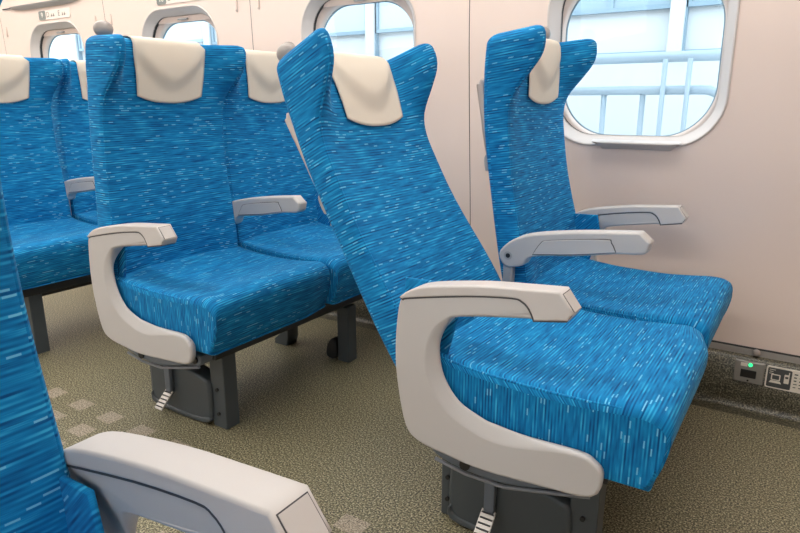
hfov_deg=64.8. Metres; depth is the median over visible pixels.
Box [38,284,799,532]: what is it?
floor
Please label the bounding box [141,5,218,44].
window
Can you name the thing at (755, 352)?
button
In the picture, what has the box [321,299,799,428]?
baseboard
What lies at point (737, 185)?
wall
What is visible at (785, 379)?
sticker
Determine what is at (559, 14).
window
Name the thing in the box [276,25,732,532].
seat
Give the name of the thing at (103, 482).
seat
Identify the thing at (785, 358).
trim
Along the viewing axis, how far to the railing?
3.14 m
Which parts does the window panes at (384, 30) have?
glazing frame, glazing frame, glazing frame, glazing frame, glazing frame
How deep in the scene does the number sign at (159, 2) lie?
2.93 m
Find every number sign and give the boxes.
[38,7,69,20]
[156,0,194,4]
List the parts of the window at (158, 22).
frame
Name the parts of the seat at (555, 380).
grab knob, table arm, backrest, leg, skid rail, table arm, pedal lever, linkage plate, armrest, armrest post, backrest, grab knob, panel, panel, armrest, leg, armrest, panel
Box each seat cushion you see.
[9,217,97,289]
[72,210,97,224]
[115,246,329,354]
[238,222,360,304]
[440,309,707,490]
[534,257,732,347]
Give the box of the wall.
[0,0,799,355]
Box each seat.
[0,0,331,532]
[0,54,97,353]
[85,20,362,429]
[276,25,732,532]
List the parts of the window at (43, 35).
frame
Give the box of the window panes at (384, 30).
[1,0,723,135]
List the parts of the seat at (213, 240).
grab knob, armrest, backrest, panel, pedal lever, linkage plate, skid rail, leg, panel, armrest, backrest, leg, seat frame, leg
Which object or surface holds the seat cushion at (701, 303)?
on the seat at (555, 380)
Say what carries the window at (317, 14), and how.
in the wall
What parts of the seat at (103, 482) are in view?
backrest, armrest, panel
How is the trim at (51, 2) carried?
attached to the wall
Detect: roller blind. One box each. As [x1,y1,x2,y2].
[44,28,77,35]
[159,14,209,24]
[323,0,389,6]
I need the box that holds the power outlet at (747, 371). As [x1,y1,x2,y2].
[733,358,764,384]
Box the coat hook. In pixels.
[235,0,237,11]
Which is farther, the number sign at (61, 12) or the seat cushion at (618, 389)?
the number sign at (61, 12)
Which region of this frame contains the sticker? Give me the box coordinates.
[764,365,799,393]
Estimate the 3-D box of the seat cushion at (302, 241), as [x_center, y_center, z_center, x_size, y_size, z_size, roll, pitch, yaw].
[-0.269,-0.029,2.305,0.478,0.163,0.463,9,17,32]
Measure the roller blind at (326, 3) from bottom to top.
0.035 m
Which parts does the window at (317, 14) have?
frame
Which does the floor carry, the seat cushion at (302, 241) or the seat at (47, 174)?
the seat at (47, 174)
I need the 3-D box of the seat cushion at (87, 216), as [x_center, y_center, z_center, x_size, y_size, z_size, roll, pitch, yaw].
[-1.129,-0.170,2.850,0.478,0.163,0.463,9,17,32]
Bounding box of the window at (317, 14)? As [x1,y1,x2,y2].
[301,0,415,46]
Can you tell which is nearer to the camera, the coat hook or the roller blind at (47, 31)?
the coat hook
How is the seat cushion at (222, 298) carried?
on the seat at (213, 240)
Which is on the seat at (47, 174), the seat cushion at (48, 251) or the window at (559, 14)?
the seat cushion at (48, 251)
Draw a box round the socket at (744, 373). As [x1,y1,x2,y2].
[740,369,755,378]
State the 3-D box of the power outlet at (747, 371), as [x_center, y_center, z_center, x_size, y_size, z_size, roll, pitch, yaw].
[1.060,0.320,1.915,0.080,0.068,0.015,9,17,32]
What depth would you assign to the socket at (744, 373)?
1.91 m
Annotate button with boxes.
[752,349,760,355]
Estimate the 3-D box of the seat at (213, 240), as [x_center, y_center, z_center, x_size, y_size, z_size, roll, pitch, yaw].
[-0.449,-0.187,2.084,0.587,1.140,1.017,9,17,32]
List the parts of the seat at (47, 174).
backrest, leg, seat frame, backrest, armrest, panel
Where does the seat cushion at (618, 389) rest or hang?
on the seat at (555, 380)
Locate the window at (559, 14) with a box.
[547,0,739,150]
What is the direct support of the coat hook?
attached to the wall
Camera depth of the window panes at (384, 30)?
4.70 m
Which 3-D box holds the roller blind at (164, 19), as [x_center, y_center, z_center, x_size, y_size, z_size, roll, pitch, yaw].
[-1.014,-1.171,2.967,0.385,0.035,0.008,9,17,32]
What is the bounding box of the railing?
[569,49,720,135]
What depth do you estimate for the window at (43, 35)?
3.60 m
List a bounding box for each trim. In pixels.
[9,0,77,9]
[709,342,799,363]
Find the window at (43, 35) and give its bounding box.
[30,21,84,57]

